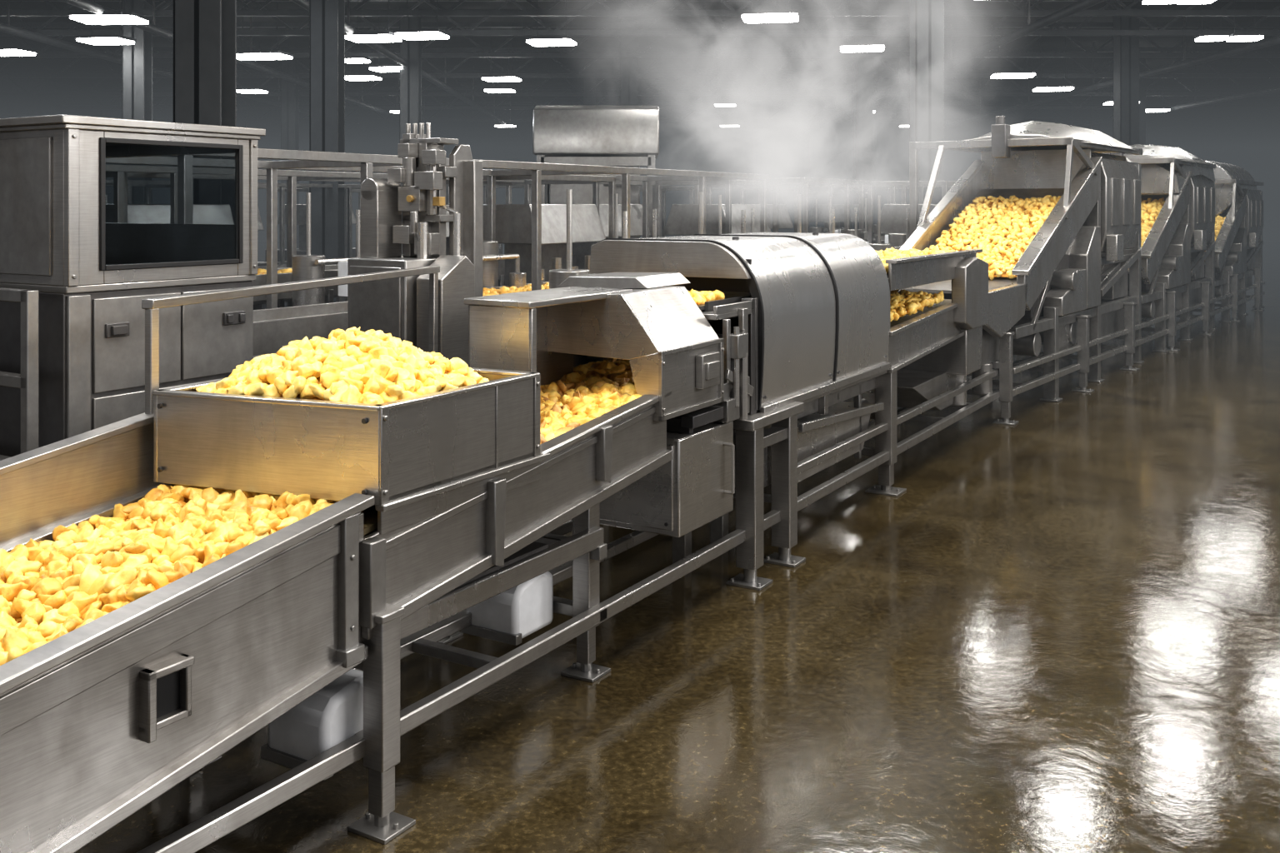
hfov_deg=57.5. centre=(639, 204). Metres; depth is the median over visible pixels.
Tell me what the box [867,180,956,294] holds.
machine
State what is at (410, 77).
steel column
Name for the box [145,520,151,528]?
potato chunk
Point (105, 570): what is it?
potato chunk
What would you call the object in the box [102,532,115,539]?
potato chunk
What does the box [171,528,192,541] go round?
potato chunk
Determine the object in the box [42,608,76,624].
potato chunk
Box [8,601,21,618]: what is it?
potato chunk
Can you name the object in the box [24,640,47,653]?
potato chunk
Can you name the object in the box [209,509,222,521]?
potato chunk
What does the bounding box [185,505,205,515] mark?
potato chunk
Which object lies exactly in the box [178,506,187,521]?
potato chunk
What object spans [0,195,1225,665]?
chunks
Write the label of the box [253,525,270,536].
potato chunk
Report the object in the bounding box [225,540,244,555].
potato chunk
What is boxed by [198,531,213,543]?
potato chunk
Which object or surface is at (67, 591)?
potato chunk
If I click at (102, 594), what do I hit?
potato chunk
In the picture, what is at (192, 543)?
potato chunk
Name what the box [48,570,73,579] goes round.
potato chunk
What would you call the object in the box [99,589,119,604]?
potato chunk
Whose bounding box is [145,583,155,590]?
potato chunk
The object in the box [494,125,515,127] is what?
diffuser
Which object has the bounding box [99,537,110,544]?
potato chunk
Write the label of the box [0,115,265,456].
tall cabinet
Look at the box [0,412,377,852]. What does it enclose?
conveyor
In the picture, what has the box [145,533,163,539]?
potato chunk
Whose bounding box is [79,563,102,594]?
potato chunk
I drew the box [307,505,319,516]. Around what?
potato chunk
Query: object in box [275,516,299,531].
potato chunk
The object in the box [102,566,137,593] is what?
potato chunk
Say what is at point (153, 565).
potato chunk
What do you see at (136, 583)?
potato chunk
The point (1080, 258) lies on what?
machine
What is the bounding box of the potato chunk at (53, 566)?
[47,558,68,575]
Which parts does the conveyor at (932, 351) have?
panel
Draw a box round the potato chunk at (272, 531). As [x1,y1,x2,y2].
[269,528,275,534]
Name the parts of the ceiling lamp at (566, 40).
suspension rod, suspension rod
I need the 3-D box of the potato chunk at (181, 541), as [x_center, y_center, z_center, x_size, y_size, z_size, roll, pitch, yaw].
[-1.389,1.039,3.552,0.078,0.055,0.043,0,0,-7]
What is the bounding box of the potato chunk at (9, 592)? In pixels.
[0,582,28,602]
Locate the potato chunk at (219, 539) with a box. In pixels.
[213,534,225,544]
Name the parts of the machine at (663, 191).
post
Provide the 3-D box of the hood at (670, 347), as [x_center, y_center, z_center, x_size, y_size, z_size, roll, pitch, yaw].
[-0.059,0.670,5.833,0.945,0.620,0.825,0,0,31]
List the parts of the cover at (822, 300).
frame, rail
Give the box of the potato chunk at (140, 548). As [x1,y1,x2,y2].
[124,541,150,554]
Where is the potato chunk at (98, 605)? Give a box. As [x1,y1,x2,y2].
[80,600,104,620]
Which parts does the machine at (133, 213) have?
post, frame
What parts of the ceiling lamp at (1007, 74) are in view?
suspension rod, suspension rod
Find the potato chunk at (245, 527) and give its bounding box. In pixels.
[238,522,252,531]
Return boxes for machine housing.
[464,286,632,385]
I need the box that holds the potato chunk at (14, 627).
[4,625,18,629]
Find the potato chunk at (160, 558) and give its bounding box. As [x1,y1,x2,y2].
[151,555,169,565]
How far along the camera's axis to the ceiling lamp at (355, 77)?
31.89 m
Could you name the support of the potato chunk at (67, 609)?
on the conveyor at (103, 718)
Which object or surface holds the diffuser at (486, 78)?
attached to the ceiling lamp at (490, 77)
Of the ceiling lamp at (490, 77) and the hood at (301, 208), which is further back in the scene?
the ceiling lamp at (490, 77)
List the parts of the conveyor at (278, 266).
panel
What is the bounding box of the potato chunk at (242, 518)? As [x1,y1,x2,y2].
[232,515,249,524]
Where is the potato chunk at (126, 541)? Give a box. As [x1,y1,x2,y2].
[121,537,134,547]
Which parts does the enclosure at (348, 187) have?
post, post, post, post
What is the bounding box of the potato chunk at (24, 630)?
[14,627,29,637]
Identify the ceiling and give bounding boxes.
[0,1,1279,109]
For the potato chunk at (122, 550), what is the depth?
3.52 m
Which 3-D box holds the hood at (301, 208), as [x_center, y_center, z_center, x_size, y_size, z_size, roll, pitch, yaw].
[-6.501,0.200,23.484,0.993,0.400,1.200,0,0,31]
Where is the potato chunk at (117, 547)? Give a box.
[113,545,121,551]
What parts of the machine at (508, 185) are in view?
post, frame, post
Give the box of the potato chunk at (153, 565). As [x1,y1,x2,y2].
[134,563,158,571]
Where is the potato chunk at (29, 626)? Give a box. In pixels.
[24,622,38,630]
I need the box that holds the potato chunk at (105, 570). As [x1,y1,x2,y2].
[100,566,112,574]
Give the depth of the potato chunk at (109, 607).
3.15 m
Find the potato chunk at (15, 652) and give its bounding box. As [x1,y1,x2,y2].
[5,645,25,663]
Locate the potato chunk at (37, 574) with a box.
[24,571,39,577]
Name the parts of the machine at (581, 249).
post, frame, post, post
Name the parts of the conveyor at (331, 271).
leg, panel, leg, leg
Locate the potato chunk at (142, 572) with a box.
[135,567,148,579]
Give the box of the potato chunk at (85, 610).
[80,603,91,618]
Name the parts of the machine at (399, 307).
cabinet door, valve frame, plate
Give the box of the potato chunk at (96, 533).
[81,528,100,542]
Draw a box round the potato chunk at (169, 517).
[164,511,182,522]
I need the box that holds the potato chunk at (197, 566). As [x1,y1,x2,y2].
[192,562,202,572]
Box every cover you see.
[260,669,363,780]
[460,571,553,645]
[588,232,891,413]
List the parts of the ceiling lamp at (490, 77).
suspension rod, suspension rod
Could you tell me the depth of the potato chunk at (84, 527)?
3.74 m
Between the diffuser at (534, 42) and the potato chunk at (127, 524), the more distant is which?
the diffuser at (534, 42)
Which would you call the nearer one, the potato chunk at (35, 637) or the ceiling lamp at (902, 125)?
the potato chunk at (35, 637)
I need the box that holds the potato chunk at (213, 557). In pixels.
[201,553,220,567]
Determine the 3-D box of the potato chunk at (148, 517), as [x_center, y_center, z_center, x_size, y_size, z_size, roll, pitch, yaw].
[-1.590,1.036,3.782,0.053,0.052,0.054,0,0,-18]
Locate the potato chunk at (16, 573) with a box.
[5,570,23,584]
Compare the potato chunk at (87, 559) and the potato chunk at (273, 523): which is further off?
the potato chunk at (273, 523)
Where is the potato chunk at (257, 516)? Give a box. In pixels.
[249,511,267,525]
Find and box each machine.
[105,171,262,309]
[145,184,279,309]
[265,189,360,306]
[292,192,402,306]
[347,122,482,364]
[400,180,511,254]
[482,175,615,285]
[482,240,525,288]
[524,180,654,269]
[549,189,627,289]
[614,193,656,238]
[640,189,665,237]
[655,180,778,237]
[705,185,798,232]
[718,195,754,234]
[797,194,834,233]
[808,190,867,231]
[809,199,844,233]
[864,198,888,244]
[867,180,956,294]
[899,115,1144,402]
[1100,144,1217,352]
[1143,160,1264,322]
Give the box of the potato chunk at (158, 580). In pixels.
[143,569,169,589]
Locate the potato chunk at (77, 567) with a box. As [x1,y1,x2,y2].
[71,560,86,575]
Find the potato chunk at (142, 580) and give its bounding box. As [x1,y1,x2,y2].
[140,576,145,584]
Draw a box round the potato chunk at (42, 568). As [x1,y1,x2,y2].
[39,565,45,572]
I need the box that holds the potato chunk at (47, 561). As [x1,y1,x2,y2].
[44,551,64,566]
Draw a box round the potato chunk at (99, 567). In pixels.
[93,565,102,569]
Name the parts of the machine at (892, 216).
post, post, frame, post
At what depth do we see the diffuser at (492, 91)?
35.65 m
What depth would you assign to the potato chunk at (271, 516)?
3.72 m
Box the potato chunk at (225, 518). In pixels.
[220,515,230,522]
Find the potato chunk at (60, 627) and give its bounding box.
[45,624,68,641]
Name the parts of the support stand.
leg, leg, leg, foot plate, table plate, leg, foot plate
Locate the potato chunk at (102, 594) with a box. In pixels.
[96,593,107,600]
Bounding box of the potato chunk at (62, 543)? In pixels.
[51,540,74,549]
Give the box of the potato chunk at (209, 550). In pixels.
[204,544,223,561]
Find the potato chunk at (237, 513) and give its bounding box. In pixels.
[233,511,249,520]
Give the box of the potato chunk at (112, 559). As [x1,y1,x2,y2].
[100,550,123,568]
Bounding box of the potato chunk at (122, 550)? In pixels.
[119,545,129,553]
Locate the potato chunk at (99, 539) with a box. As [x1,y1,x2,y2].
[95,537,105,543]
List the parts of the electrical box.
door, hanger frame, handle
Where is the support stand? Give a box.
[672,297,805,590]
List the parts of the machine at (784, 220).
post, frame, post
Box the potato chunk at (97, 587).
[87,574,112,594]
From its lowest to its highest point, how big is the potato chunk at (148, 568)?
0.062 m
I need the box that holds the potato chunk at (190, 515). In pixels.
[183,512,197,520]
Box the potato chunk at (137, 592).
[125,586,154,601]
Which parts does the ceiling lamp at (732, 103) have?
suspension rod, suspension rod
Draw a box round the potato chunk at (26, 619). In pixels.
[17,614,38,628]
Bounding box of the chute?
[897,283,1027,394]
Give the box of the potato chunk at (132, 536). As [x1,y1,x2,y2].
[125,530,148,539]
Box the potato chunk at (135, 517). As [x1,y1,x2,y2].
[126,516,144,521]
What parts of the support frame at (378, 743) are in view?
foot plate, leg, foot plate, rail, leg, foot plate, rail, rail, leg, foot plate, rail, foot plate, leg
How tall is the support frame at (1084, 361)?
0.810 m
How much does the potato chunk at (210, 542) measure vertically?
0.064 m
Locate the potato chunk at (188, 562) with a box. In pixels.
[180,556,196,573]
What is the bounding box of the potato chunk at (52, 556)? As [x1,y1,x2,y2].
[45,550,69,570]
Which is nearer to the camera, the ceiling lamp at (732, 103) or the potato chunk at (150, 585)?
the potato chunk at (150, 585)
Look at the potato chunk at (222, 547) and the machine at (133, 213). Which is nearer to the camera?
the potato chunk at (222, 547)
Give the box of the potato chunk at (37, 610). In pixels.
[20,602,45,625]
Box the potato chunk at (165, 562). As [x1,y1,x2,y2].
[157,560,173,566]
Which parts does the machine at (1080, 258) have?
motor, motor, leg, motor, kick panel, frame, leg, access panel, access panel, leg, access panel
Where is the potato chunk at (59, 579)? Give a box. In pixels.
[55,576,64,586]
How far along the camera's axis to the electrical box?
5.58 m
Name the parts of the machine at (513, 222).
frame, post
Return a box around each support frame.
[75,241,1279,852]
[136,331,1018,852]
[966,267,1264,396]
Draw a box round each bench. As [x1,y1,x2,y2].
[498,243,502,254]
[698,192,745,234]
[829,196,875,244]
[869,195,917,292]
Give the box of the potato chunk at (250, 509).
[246,505,261,516]
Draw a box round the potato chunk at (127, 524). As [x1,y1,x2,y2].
[122,519,136,530]
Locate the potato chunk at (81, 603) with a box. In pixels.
[67,593,98,612]
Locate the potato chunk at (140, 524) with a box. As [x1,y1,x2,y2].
[130,519,153,530]
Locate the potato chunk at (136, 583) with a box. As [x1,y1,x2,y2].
[125,578,144,593]
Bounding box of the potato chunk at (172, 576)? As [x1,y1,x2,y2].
[164,570,184,582]
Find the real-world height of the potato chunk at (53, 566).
0.076 m
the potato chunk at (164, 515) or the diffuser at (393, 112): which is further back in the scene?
the diffuser at (393, 112)
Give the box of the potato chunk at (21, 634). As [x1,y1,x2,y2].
[0,631,29,642]
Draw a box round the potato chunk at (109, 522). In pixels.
[103,519,119,529]
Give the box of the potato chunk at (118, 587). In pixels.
[109,585,124,593]
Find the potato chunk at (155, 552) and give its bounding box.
[136,542,160,560]
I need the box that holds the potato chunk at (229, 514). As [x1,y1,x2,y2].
[220,510,234,519]
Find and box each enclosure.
[105,180,360,307]
[401,183,724,254]
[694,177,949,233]
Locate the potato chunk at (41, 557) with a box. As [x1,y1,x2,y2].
[35,550,50,569]
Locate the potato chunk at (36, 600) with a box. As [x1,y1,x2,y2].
[20,598,41,616]
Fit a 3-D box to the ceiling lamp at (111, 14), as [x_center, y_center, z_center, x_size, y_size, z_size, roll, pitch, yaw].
[-10.000,-4.225,22.000,0.960,1.550,0.736,0,0,10]
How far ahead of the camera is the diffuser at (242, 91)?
35.82 m
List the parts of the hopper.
panel, panel, plate, panel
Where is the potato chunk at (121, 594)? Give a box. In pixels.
[116,584,130,602]
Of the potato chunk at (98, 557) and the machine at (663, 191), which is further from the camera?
the machine at (663, 191)
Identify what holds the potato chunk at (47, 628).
on the conveyor at (103, 718)
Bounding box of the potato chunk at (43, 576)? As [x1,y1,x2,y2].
[38,574,48,579]
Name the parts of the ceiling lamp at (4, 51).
suspension rod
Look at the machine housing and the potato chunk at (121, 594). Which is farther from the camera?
the machine housing
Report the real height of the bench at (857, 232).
2.100 m
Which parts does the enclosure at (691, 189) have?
post, post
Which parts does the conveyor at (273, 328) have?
panel, panel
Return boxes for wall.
[236,110,1279,241]
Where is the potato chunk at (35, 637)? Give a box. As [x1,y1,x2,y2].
[28,630,45,643]
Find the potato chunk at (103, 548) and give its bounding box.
[84,543,114,555]
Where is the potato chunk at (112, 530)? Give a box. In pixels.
[100,528,119,537]
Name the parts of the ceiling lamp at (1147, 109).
suspension rod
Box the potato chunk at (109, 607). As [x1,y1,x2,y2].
[101,601,124,612]
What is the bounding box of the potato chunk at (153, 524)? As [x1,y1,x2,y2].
[150,520,156,528]
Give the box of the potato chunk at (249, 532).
[243,530,253,534]
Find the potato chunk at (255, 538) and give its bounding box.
[246,532,269,545]
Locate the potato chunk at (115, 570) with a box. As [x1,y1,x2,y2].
[108,566,124,573]
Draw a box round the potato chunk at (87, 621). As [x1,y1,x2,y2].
[79,619,94,627]
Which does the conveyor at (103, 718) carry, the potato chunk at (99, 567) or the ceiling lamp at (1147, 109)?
the potato chunk at (99, 567)
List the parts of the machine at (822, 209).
frame, post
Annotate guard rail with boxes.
[141,265,439,414]
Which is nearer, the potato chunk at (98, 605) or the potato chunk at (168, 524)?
the potato chunk at (98, 605)
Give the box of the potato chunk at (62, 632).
[47,630,66,642]
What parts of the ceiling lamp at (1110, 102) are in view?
suspension rod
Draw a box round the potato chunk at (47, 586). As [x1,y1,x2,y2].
[30,577,63,598]
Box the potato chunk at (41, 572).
[39,570,48,576]
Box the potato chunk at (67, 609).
[57,602,80,618]
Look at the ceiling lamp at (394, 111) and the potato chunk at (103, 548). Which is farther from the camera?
the ceiling lamp at (394, 111)
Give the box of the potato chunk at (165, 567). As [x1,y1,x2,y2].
[157,564,174,573]
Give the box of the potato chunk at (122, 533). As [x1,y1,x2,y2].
[115,528,137,537]
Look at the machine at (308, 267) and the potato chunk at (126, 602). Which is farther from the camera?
the machine at (308, 267)
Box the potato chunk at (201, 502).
[194,498,207,511]
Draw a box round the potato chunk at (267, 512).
[248,507,270,520]
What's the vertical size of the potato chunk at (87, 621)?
0.054 m
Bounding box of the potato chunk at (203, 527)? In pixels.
[196,520,211,534]
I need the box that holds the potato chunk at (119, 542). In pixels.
[113,540,122,545]
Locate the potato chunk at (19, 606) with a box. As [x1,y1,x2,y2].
[11,597,34,614]
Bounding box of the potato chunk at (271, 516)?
[267,513,279,519]
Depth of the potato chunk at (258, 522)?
3.63 m
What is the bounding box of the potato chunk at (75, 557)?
[69,554,79,561]
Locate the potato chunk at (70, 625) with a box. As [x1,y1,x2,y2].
[62,618,80,632]
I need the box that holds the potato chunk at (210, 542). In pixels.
[200,540,214,547]
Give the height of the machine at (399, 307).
2.460 m
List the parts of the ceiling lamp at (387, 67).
suspension rod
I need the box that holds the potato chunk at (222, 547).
[213,542,229,557]
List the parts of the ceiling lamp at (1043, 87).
suspension rod, suspension rod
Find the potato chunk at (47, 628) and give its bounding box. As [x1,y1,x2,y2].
[35,620,59,638]
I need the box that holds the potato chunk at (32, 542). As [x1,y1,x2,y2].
[25,538,39,547]
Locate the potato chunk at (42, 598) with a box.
[38,594,53,604]
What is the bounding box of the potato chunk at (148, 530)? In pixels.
[138,528,154,532]
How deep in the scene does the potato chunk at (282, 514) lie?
3.73 m
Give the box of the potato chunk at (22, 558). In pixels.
[13,556,28,561]
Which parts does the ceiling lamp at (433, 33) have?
suspension rod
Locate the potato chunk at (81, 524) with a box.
[77,520,93,529]
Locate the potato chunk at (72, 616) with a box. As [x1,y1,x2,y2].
[65,614,82,623]
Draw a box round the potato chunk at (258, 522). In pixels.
[251,520,270,529]
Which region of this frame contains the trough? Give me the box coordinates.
[885,249,982,329]
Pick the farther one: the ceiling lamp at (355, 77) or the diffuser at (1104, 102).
the diffuser at (1104, 102)
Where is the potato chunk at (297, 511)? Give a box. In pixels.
[288,504,308,519]
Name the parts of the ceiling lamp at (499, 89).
suspension rod, suspension rod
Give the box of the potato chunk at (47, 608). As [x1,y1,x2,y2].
[42,605,53,612]
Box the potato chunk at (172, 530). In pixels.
[168,524,182,536]
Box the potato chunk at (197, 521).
[187,515,206,528]
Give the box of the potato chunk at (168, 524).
[164,517,179,528]
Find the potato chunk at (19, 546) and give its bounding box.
[10,544,27,552]
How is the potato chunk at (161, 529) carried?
on the conveyor at (103, 718)
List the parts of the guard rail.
post, post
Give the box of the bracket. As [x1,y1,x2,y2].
[573,300,754,423]
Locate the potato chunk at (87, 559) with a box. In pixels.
[76,554,98,565]
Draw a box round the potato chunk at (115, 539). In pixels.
[110,535,123,544]
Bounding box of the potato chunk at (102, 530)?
[97,525,106,537]
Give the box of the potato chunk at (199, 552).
[194,545,204,564]
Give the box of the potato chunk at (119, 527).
[110,523,124,531]
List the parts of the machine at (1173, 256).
motor, leg, motor, frame, kick panel, leg, access panel, access panel, leg, access panel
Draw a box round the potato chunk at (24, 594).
[16,589,36,600]
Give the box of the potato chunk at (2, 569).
[0,565,8,582]
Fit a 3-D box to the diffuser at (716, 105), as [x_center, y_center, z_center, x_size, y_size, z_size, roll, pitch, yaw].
[3.000,-3.475,41.000,0.720,0.050,0.576,0,0,10]
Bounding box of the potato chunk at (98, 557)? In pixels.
[95,552,104,564]
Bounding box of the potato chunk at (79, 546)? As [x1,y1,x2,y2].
[70,542,89,550]
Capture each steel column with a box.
[121,0,152,204]
[173,0,236,224]
[280,59,299,249]
[309,0,344,302]
[399,8,421,143]
[582,78,595,105]
[620,20,637,105]
[853,35,872,229]
[872,78,875,224]
[909,0,944,204]
[1113,8,1139,145]
[1139,57,1145,144]
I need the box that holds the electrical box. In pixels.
[571,405,734,537]
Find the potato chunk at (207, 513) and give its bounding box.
[205,510,213,517]
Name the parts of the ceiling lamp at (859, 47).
suspension rod, suspension rod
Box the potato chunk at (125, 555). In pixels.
[120,551,134,562]
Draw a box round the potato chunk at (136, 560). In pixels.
[121,554,149,568]
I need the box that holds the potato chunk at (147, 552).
[140,549,151,563]
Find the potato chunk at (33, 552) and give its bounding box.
[27,545,43,560]
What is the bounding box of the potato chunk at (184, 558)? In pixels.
[171,557,188,565]
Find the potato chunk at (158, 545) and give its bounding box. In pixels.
[134,536,164,554]
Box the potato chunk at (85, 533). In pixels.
[70,527,92,543]
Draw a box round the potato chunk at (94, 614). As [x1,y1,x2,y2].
[80,608,104,624]
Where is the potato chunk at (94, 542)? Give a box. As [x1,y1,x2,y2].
[73,537,99,556]
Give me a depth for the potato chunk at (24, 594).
3.23 m
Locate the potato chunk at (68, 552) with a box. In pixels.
[58,545,78,560]
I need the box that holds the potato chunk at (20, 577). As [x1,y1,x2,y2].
[11,575,25,584]
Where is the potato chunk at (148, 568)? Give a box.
[145,566,156,570]
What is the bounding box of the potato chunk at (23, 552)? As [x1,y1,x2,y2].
[3,545,28,559]
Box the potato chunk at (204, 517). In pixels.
[199,515,209,520]
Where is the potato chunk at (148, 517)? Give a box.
[145,516,154,522]
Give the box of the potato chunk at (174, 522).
[170,520,181,526]
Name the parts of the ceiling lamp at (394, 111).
suspension rod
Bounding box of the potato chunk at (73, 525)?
[67,523,77,528]
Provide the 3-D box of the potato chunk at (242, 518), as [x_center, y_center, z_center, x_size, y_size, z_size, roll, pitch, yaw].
[-1.260,1.011,3.679,0.055,0.058,0.064,0,0,14]
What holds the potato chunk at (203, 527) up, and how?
on the conveyor at (103, 718)
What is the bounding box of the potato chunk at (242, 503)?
[229,500,250,509]
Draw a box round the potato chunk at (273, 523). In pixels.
[265,518,281,531]
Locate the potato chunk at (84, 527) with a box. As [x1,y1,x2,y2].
[76,525,93,535]
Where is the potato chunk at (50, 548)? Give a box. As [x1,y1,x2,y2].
[42,545,57,551]
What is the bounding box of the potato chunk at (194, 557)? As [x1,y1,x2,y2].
[180,555,199,561]
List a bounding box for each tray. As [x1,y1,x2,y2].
[733,377,884,488]
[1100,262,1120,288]
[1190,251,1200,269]
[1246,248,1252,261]
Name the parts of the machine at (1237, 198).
motor, leg, frame, motor, kick panel, leg, access panel, access panel, leg, access panel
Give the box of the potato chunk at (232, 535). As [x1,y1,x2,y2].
[227,527,244,541]
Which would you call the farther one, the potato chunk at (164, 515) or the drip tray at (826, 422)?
the drip tray at (826, 422)
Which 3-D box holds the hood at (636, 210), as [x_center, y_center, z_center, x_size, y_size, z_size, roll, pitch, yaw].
[-0.590,0.200,14.682,0.993,0.400,1.200,0,0,31]
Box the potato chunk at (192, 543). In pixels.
[183,537,201,549]
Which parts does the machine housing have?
panel, panel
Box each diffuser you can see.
[0,49,35,56]
[69,15,148,24]
[76,37,134,44]
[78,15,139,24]
[236,53,292,59]
[236,89,267,93]
[345,34,401,42]
[345,58,370,63]
[345,75,381,80]
[369,66,402,72]
[390,110,399,113]
[395,31,449,39]
[481,76,521,81]
[484,89,515,93]
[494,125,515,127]
[526,38,576,46]
[714,104,735,106]
[720,125,739,127]
[741,12,799,23]
[840,45,884,52]
[899,125,909,127]
[990,73,1035,78]
[1032,86,1074,91]
[1103,101,1113,104]
[1145,109,1169,112]
[1195,35,1228,41]
[1226,35,1263,41]
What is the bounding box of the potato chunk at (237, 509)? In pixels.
[226,504,254,513]
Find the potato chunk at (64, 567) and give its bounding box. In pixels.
[49,565,67,575]
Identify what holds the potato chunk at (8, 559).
on the conveyor at (103, 718)
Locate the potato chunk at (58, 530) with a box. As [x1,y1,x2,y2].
[52,525,75,541]
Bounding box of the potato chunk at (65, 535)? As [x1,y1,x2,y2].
[55,530,77,540]
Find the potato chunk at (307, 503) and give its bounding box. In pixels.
[298,500,313,514]
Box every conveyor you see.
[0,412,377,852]
[253,254,576,307]
[253,281,549,355]
[257,264,345,301]
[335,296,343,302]
[359,394,672,639]
[861,257,988,410]
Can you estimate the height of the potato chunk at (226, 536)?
0.070 m
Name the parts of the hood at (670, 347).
panel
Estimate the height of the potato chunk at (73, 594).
0.068 m
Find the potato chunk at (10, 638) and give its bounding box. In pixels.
[1,627,33,651]
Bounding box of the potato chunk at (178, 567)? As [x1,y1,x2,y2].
[173,560,190,576]
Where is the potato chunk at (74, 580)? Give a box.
[63,574,80,589]
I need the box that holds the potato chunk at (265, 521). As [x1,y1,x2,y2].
[261,518,269,523]
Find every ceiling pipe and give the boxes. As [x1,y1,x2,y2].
[0,0,389,135]
[59,0,447,135]
[290,0,524,135]
[794,0,1104,135]
[944,16,1279,127]
[1070,65,1279,126]
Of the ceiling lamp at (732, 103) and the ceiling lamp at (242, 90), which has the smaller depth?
the ceiling lamp at (242, 90)
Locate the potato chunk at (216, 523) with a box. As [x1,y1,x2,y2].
[205,519,226,533]
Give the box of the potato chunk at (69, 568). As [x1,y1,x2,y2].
[66,565,71,570]
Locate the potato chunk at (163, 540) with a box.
[157,535,171,542]
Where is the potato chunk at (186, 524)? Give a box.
[180,519,196,537]
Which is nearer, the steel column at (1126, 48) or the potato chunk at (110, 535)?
the potato chunk at (110, 535)
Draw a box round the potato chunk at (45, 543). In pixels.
[38,540,53,548]
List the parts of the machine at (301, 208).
post, frame, post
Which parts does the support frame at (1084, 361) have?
rail, leg, leg, rail, rail, leg, leg, leg, leg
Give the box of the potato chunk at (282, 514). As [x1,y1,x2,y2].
[275,509,289,519]
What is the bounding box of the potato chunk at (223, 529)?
[207,523,237,542]
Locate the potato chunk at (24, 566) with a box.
[3,560,42,579]
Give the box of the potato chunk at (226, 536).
[225,530,244,542]
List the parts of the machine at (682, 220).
post, post, frame, post, post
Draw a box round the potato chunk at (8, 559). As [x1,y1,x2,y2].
[4,555,14,564]
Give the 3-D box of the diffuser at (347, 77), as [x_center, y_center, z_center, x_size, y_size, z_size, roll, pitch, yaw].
[-7.700,-3.475,32.200,0.960,0.050,0.736,0,0,10]
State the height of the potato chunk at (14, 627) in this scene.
0.063 m
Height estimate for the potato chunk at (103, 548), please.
0.060 m
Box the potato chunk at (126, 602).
[120,600,130,607]
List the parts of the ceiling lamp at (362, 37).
suspension rod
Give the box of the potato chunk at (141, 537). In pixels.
[120,534,145,548]
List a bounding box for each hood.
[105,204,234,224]
[257,206,264,229]
[277,204,355,224]
[482,204,605,244]
[503,272,724,421]
[532,105,659,238]
[599,204,650,237]
[662,204,771,235]
[766,204,793,229]
[808,204,864,222]
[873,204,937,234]
[962,120,1137,153]
[1104,144,1216,166]
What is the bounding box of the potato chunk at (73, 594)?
[63,591,89,604]
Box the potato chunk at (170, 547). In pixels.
[160,536,178,557]
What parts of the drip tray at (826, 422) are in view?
mounting frame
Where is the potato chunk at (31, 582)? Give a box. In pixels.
[18,576,42,590]
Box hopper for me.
[152,367,550,534]
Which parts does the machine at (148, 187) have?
post, frame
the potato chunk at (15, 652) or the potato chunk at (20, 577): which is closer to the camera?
the potato chunk at (15, 652)
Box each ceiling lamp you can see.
[0,0,38,56]
[67,0,149,24]
[74,0,136,44]
[78,0,139,24]
[236,1,294,59]
[236,41,269,93]
[345,0,402,42]
[345,40,371,63]
[345,40,382,80]
[368,16,402,72]
[389,78,399,113]
[393,0,449,39]
[480,27,521,81]
[483,41,515,93]
[494,123,516,127]
[525,0,577,46]
[714,61,736,106]
[719,123,739,127]
[741,0,799,23]
[840,0,884,52]
[899,95,909,127]
[990,19,1035,78]
[1032,38,1074,91]
[1102,59,1141,104]
[1141,0,1179,4]
[1145,78,1170,112]
[1177,0,1215,4]
[1194,4,1229,41]
[1226,2,1264,41]
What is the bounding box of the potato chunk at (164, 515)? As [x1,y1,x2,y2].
[161,510,178,520]
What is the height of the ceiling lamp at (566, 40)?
1.550 m
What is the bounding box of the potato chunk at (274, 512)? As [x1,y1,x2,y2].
[270,510,277,514]
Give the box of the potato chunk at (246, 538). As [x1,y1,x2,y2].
[233,532,253,546]
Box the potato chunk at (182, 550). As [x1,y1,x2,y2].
[169,543,197,563]
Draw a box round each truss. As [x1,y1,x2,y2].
[0,0,1279,16]
[0,0,1279,35]
[0,22,1279,57]
[0,47,1279,78]
[0,70,1279,95]
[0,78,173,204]
[55,86,1279,109]
[152,101,1279,121]
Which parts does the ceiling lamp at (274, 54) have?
suspension rod, suspension rod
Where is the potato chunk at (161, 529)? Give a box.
[153,517,169,538]
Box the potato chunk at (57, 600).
[44,590,66,609]
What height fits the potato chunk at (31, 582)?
0.062 m
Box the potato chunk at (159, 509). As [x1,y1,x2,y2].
[150,503,175,522]
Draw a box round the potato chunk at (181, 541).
[175,535,193,544]
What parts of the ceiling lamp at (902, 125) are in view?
suspension rod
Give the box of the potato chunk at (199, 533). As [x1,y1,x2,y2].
[192,529,204,538]
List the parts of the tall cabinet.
panel, handle, lid, door, panel, door, handle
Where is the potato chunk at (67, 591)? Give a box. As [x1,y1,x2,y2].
[63,585,80,595]

